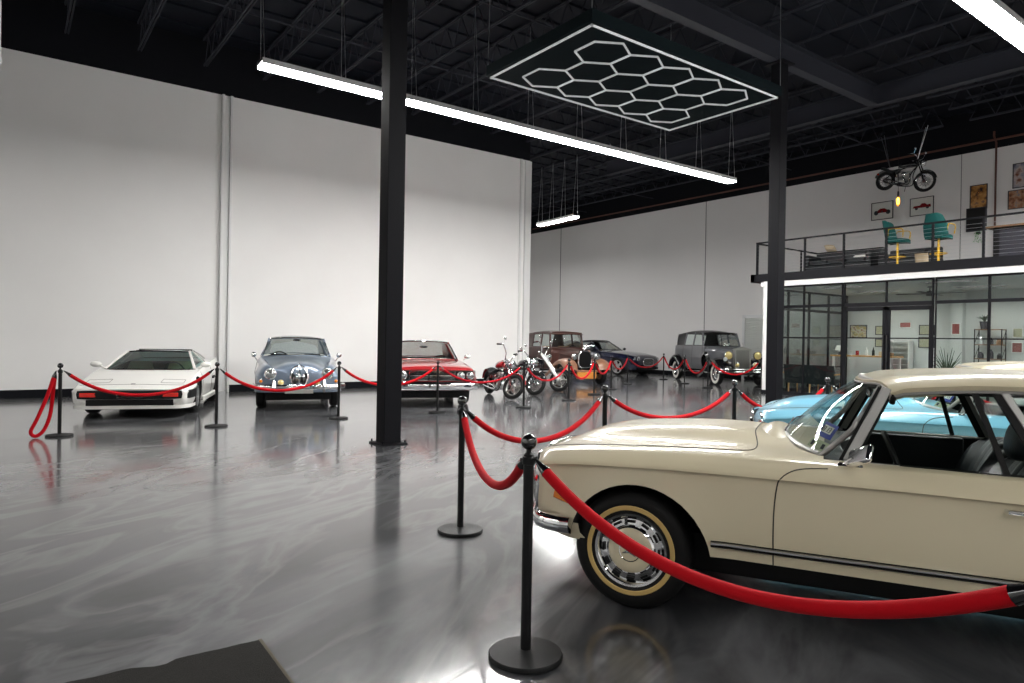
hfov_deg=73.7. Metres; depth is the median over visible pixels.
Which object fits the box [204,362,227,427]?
stanchion
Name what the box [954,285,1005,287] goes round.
ceiling light
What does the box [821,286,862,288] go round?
ceiling light
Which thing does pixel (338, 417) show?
stanchion
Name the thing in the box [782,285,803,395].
window
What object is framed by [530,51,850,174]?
joist
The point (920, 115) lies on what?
joist
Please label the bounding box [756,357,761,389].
stanchion
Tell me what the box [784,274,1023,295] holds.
ceiling
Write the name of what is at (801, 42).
joist
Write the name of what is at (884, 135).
chain
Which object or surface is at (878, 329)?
print
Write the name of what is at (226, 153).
trim
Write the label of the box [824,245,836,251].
cushion
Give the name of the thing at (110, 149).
wall
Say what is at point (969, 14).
joist
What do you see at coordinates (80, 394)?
lamp
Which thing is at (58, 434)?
stanchion
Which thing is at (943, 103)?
joist
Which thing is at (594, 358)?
stanchion
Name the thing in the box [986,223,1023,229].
countertop
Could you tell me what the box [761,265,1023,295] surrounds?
trim
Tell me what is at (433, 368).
rope
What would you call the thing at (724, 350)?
car
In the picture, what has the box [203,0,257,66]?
joist
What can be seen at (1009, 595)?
rope
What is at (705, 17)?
beam
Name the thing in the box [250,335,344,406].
car
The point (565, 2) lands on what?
joist
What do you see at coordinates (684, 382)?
stanchion
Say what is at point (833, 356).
table
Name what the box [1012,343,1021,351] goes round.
print
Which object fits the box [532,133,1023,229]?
pipe
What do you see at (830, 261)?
seat cushion
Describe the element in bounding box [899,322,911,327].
picture
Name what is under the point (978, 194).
picture
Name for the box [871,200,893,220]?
picture
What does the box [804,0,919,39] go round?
joist
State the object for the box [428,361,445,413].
stanchion
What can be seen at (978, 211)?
wall panel
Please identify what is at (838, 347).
table lamp
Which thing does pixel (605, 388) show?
stanchion
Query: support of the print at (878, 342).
attached to the picture at (878, 342)
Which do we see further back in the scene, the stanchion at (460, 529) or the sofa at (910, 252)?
the sofa at (910, 252)
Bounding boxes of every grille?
[289,365,308,384]
[402,370,474,380]
[547,435,576,446]
[643,359,653,365]
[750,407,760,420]
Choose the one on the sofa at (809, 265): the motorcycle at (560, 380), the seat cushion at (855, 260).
the seat cushion at (855, 260)
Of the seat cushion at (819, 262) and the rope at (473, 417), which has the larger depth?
the seat cushion at (819, 262)
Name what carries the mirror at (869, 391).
attached to the car at (811, 501)
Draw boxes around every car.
[71,349,218,412]
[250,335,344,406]
[401,340,478,401]
[528,331,610,383]
[533,368,1023,619]
[583,340,658,374]
[668,330,761,385]
[750,361,1023,436]
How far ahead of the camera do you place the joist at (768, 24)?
19.99 m
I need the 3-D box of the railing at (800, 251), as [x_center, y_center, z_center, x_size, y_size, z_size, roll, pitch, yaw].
[9.672,-2.400,22.075,5.922,0.975,0.050,1,0,-37]
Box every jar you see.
[977,352,983,357]
[978,336,983,343]
[990,349,993,358]
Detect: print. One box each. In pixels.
[876,327,881,333]
[876,340,881,345]
[900,323,909,326]
[919,339,928,346]
[920,326,928,333]
[952,324,958,333]
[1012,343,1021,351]
[1013,329,1021,336]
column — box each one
[369,0,407,445]
[764,58,794,403]
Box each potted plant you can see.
[933,347,961,367]
[977,315,987,328]
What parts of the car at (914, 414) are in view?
scuttle panel, windscreen frame, door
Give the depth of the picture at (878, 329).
22.10 m
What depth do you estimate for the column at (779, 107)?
14.54 m
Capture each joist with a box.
[64,0,75,34]
[137,0,166,51]
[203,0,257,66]
[262,0,349,80]
[316,0,442,93]
[365,0,536,104]
[410,0,628,115]
[451,6,676,124]
[489,0,745,133]
[524,16,787,141]
[530,36,821,159]
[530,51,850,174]
[531,98,921,207]
[531,102,898,198]
[531,102,949,216]
[532,65,879,187]
[770,0,822,20]
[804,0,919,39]
[840,0,1018,56]
[869,0,1023,72]
[897,30,1002,75]
[926,72,1023,98]
[948,70,1023,110]
[966,83,1023,120]
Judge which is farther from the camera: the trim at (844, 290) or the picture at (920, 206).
the picture at (920, 206)
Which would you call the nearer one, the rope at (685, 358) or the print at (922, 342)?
the print at (922, 342)
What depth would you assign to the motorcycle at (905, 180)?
20.71 m
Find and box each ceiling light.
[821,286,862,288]
[852,290,895,292]
[919,279,975,283]
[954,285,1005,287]
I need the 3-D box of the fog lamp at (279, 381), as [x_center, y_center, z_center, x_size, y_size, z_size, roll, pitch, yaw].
[-4.420,0.788,13.061,0.126,0.126,0.014,1,0,-19]
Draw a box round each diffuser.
[258,63,735,183]
[537,216,578,225]
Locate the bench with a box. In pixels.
[783,364,839,392]
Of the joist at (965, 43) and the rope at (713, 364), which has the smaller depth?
the joist at (965, 43)
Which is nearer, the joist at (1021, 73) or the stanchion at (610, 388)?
the joist at (1021, 73)
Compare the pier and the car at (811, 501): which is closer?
the car at (811, 501)
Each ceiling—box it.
[53,0,1023,211]
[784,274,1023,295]
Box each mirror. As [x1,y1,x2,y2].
[90,361,103,367]
[197,362,210,368]
[837,445,873,467]
[866,388,873,396]
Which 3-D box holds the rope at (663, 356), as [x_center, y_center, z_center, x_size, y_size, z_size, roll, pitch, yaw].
[4.877,0.750,24.686,0.048,0.409,3.659,1,0,31]
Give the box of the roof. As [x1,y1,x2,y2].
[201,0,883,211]
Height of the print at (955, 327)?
0.296 m
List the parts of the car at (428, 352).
screen frame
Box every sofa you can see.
[806,247,884,270]
[878,247,942,264]
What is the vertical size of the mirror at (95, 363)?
0.140 m
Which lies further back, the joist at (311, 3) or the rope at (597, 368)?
the rope at (597, 368)
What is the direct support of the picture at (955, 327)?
attached to the pier
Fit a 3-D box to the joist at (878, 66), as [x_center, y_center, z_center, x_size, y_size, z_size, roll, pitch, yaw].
[2.560,-6.926,26.974,0.091,0.708,23.250,1,0,-37]
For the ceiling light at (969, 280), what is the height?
0.140 m
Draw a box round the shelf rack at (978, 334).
[974,329,1006,361]
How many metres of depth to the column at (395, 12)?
9.13 m
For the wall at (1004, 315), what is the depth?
20.76 m
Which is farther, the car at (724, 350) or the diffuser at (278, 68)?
the car at (724, 350)
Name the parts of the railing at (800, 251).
rail, post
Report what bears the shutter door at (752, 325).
in the wall at (635, 280)
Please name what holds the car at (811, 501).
on the floor
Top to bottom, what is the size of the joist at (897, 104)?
0.708 m
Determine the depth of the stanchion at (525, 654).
3.06 m
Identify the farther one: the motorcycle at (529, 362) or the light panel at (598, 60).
the motorcycle at (529, 362)
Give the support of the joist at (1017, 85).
attached to the ceiling at (194, 18)
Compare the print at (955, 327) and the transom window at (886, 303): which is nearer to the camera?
the transom window at (886, 303)
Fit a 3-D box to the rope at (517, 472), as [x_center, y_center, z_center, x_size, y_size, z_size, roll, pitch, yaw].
[-0.149,0.677,4.070,0.048,0.329,1.952,1,0,-13]
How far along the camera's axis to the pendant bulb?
19.09 m
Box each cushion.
[809,260,827,265]
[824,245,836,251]
[827,258,846,263]
[846,256,865,262]
[888,253,903,258]
[904,251,922,257]
[914,253,928,262]
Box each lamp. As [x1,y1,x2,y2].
[79,393,94,396]
[163,393,177,396]
[277,379,283,384]
[553,490,566,502]
[835,345,840,354]
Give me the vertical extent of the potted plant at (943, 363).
1.435 m
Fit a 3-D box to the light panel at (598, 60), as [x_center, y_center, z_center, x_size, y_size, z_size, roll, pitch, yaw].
[2.192,-5.451,11.752,4.590,2.224,2.560,1,0,-37]
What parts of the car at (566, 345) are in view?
door, door, screen frame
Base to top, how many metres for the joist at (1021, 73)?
0.708 m
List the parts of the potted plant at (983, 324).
pot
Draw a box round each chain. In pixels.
[881,135,889,166]
[918,126,927,156]
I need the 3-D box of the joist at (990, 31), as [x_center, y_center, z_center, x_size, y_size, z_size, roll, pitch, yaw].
[12.491,-6.726,13.580,0.091,0.708,9.200,1,0,-37]
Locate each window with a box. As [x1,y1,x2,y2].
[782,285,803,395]
[783,289,847,390]
[802,283,843,394]
[843,277,934,306]
[934,274,989,400]
[987,272,1023,401]
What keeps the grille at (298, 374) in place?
attached to the car at (293, 361)
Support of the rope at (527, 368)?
attached to the stanchion at (569, 359)
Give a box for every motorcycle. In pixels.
[482,336,525,399]
[502,335,570,391]
[504,344,546,394]
[875,147,936,191]
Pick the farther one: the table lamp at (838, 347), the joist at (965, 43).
the table lamp at (838, 347)
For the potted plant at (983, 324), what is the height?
0.420 m
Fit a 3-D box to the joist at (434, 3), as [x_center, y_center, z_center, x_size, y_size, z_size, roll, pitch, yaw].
[-2.455,-6.980,14.665,0.091,0.708,9.450,1,0,-37]
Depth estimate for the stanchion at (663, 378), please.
26.27 m
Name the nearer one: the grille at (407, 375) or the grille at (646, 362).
the grille at (407, 375)
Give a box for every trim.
[217,94,233,391]
[517,159,531,377]
[559,228,561,330]
[704,202,706,328]
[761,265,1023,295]
[761,281,766,392]
[842,283,845,385]
[930,277,934,367]
[959,154,961,258]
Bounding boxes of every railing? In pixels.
[756,211,1023,274]
[758,244,816,273]
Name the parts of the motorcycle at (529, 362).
fuel tank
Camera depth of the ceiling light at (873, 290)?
21.12 m
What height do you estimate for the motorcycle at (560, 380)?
1.565 m
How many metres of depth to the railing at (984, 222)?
17.02 m
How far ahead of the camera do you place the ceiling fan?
18.82 m
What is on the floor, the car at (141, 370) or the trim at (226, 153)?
the car at (141, 370)
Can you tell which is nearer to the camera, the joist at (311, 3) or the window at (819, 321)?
the joist at (311, 3)
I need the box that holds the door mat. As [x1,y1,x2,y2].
[65,639,293,682]
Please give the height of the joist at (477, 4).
0.708 m
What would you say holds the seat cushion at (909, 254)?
on the sofa at (910, 252)
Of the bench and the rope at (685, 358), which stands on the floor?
the bench
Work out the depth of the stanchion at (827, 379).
8.97 m
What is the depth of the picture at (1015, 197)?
20.13 m
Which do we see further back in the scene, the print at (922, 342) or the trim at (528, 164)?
the trim at (528, 164)
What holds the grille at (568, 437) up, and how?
attached to the car at (811, 501)
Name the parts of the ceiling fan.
fan blade, motor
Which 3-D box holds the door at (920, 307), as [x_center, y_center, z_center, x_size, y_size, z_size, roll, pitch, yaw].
[9.436,0.326,17.253,0.186,2.420,2.190,1,0,-37]
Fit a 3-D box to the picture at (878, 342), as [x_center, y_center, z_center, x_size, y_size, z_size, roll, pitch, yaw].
[11.878,0.045,22.066,0.030,0.260,0.280,1,0,-37]
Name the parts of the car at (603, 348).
door, screen frame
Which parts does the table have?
leg, leg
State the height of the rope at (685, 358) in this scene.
0.510 m
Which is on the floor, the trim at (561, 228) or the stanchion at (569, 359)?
the stanchion at (569, 359)
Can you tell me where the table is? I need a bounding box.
[830,355,903,389]
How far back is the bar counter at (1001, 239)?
17.15 m
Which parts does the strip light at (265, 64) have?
rail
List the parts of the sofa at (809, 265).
arm, arm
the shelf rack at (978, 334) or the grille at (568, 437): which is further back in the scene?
the shelf rack at (978, 334)
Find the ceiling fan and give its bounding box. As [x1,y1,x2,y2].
[896,286,963,295]
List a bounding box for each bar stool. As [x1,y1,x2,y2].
[882,221,910,263]
[923,213,955,260]
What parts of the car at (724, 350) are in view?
door, door, screen frame, number plate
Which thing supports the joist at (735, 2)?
attached to the ceiling at (194, 18)
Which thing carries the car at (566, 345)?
on the floor
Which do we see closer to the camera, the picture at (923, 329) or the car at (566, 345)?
the picture at (923, 329)
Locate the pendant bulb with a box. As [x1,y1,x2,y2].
[895,111,900,205]
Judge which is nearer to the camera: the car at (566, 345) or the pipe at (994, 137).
the pipe at (994, 137)
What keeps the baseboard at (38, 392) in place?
attached to the wall at (110, 149)
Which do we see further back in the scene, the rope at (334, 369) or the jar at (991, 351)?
the jar at (991, 351)
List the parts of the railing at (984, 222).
post, post, post, post, rail, post, post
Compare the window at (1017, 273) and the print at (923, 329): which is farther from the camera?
the print at (923, 329)
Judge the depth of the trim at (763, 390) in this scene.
19.89 m
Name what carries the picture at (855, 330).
attached to the wall at (1004, 315)
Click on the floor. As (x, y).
(135, 538)
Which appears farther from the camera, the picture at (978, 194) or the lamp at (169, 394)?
the picture at (978, 194)
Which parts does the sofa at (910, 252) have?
arm, arm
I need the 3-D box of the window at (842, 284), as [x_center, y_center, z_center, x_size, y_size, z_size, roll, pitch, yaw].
[8.447,-0.022,18.594,0.060,3.095,1.090,1,0,-37]
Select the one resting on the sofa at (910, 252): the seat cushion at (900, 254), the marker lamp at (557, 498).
the seat cushion at (900, 254)
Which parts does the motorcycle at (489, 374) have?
frame, fuel tank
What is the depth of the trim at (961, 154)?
21.31 m
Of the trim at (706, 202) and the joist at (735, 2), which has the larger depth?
the trim at (706, 202)
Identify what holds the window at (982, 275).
on the floor
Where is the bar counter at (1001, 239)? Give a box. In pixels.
[986,223,1023,256]
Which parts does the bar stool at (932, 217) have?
backrest, post, seat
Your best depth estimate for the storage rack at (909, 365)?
21.13 m
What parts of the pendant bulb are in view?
cord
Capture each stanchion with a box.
[45,363,73,437]
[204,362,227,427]
[328,361,347,419]
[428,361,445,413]
[438,396,482,537]
[489,434,562,674]
[516,360,530,407]
[562,358,575,400]
[588,357,599,394]
[601,385,608,425]
[609,356,616,389]
[622,354,631,383]
[660,353,667,379]
[680,355,688,383]
[702,356,712,387]
[731,380,737,419]
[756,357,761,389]
[824,377,830,393]
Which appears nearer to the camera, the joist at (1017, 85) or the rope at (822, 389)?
the rope at (822, 389)
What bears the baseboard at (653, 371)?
attached to the wall at (635, 280)
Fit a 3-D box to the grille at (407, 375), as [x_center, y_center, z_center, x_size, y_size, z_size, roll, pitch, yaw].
[-1.659,0.707,14.128,1.636,0.224,0.803,1,0,-37]
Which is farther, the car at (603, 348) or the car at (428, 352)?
the car at (603, 348)
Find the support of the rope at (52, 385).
hanging from the stanchion at (58, 434)
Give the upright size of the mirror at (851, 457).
0.137 m
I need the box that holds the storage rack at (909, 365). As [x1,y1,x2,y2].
[890,340,913,368]
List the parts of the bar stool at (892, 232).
backrest, post, seat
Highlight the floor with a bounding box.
[0,369,1023,682]
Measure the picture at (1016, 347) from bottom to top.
0.300 m
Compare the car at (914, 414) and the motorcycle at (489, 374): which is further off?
the motorcycle at (489, 374)
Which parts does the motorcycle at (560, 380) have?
frame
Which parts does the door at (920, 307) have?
pull handle, pull handle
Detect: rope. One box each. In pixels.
[29,371,56,437]
[64,369,213,396]
[220,367,336,391]
[341,366,435,385]
[440,365,522,382]
[461,411,522,489]
[466,396,602,443]
[526,364,567,381]
[534,458,1023,618]
[570,362,593,379]
[595,359,611,374]
[608,389,732,418]
[612,357,627,369]
[629,356,663,367]
[664,356,683,369]
[685,358,706,373]
[710,360,759,374]
[737,385,825,406]
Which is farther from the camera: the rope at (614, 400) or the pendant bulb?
the pendant bulb
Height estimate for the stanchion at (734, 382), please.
1.009 m
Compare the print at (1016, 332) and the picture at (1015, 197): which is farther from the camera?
the picture at (1015, 197)
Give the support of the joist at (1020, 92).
attached to the ceiling at (194, 18)
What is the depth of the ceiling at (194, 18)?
16.76 m
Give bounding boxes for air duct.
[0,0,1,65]
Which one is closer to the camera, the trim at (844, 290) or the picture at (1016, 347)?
the trim at (844, 290)
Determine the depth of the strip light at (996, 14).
9.02 m
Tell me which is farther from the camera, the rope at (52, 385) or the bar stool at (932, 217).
the bar stool at (932, 217)
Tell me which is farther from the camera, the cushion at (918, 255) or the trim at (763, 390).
the trim at (763, 390)
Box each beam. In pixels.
[605,45,1023,175]
[627,0,876,105]
[751,254,1023,283]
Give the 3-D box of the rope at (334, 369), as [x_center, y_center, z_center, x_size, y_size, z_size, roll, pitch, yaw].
[-3.806,0.633,11.280,1.961,0.398,0.048,1,0,-40]
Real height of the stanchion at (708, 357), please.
1.009 m
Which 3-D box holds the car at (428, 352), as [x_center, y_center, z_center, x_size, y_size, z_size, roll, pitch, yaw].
[-2.154,0.658,16.565,2.154,1.392,5.275,1,0,-12]
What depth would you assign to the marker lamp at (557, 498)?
3.80 m
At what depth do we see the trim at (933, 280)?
16.36 m
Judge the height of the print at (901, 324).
0.146 m
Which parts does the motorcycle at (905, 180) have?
frame, fuel tank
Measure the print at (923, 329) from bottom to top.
0.266 m
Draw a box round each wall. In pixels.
[0,0,530,389]
[529,100,1023,372]
[847,288,1023,399]
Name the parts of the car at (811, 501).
wheel trim, scuttle panel, sticker panel, windscreen frame, sill trim, door, door, roof trim, seat, seat, door handle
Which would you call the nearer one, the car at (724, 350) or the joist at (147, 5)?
the joist at (147, 5)
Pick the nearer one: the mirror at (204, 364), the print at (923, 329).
the mirror at (204, 364)
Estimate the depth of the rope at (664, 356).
25.03 m
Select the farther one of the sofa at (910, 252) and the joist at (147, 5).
the sofa at (910, 252)
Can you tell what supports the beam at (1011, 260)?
attached to the mezzanine slab
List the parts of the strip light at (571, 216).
rail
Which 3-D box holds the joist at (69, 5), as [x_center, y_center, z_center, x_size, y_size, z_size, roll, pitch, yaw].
[-7.016,-7.048,11.282,0.091,0.708,9.450,1,0,-37]
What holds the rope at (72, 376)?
hanging from the stanchion at (58, 434)
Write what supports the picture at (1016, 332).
attached to the wall at (1004, 315)
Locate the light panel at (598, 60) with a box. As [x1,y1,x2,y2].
[486,0,781,130]
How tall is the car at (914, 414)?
1.307 m
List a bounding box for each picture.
[850,325,866,336]
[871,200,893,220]
[875,326,881,334]
[875,339,881,346]
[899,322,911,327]
[910,195,933,216]
[918,337,928,347]
[919,325,934,334]
[951,323,960,334]
[970,183,987,207]
[1008,189,1023,209]
[1011,342,1022,352]
[1012,162,1023,188]
[1012,328,1022,337]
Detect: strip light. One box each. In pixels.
[257,0,736,183]
[537,162,578,225]
[954,0,1023,51]
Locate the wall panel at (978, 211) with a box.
[966,206,986,231]
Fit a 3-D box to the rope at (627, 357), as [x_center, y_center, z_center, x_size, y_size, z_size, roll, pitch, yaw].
[3.438,0.713,21.707,0.048,0.369,2.823,1,0,19]
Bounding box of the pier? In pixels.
[949,290,965,366]
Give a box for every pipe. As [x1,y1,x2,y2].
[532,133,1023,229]
[993,131,996,225]
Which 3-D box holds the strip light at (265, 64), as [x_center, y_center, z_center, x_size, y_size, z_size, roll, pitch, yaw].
[0.956,-5.481,14.757,12.516,2.222,0.286,1,0,-37]
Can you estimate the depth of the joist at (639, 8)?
18.71 m
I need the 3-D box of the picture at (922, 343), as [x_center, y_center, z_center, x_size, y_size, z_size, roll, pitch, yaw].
[12.706,0.026,20.950,0.030,0.330,0.440,1,0,-37]
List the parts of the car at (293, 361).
screen frame, screen frame, number plate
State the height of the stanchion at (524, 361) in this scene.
1.009 m
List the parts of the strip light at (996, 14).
rail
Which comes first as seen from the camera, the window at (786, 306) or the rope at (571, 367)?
the rope at (571, 367)
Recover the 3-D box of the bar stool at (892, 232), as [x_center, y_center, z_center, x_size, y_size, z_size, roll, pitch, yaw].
[9.954,-2.530,17.760,0.634,1.246,0.615,1,0,-43]
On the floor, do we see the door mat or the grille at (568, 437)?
the door mat
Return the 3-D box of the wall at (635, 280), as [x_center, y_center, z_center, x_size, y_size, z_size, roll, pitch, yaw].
[12.516,-2.779,23.555,0.300,8.720,41.600,1,0,-37]
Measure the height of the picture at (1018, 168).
0.730 m
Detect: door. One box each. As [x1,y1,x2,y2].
[741,315,762,378]
[842,305,933,384]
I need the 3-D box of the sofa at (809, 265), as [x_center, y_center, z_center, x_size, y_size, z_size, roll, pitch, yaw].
[9.759,-2.316,20.087,0.950,0.800,2.000,1,0,-37]
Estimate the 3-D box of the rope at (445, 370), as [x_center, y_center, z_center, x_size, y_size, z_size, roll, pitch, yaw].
[-0.584,0.664,13.776,2.048,0.365,0.040,1,0,-38]
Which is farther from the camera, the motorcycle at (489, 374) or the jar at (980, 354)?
the jar at (980, 354)
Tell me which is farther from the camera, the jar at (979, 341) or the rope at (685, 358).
the rope at (685, 358)
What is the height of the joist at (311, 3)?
0.708 m
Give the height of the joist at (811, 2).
0.708 m
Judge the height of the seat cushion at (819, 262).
0.140 m
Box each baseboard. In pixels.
[0,379,483,397]
[648,370,752,379]
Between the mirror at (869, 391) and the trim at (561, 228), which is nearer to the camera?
the mirror at (869, 391)
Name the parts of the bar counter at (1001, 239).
panel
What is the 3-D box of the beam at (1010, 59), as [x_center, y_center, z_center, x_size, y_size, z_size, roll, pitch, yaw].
[11.446,-6.093,13.935,0.220,0.500,26.900,1,0,-37]
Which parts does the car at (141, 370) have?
door, seat, screen frame, screen frame, seat, door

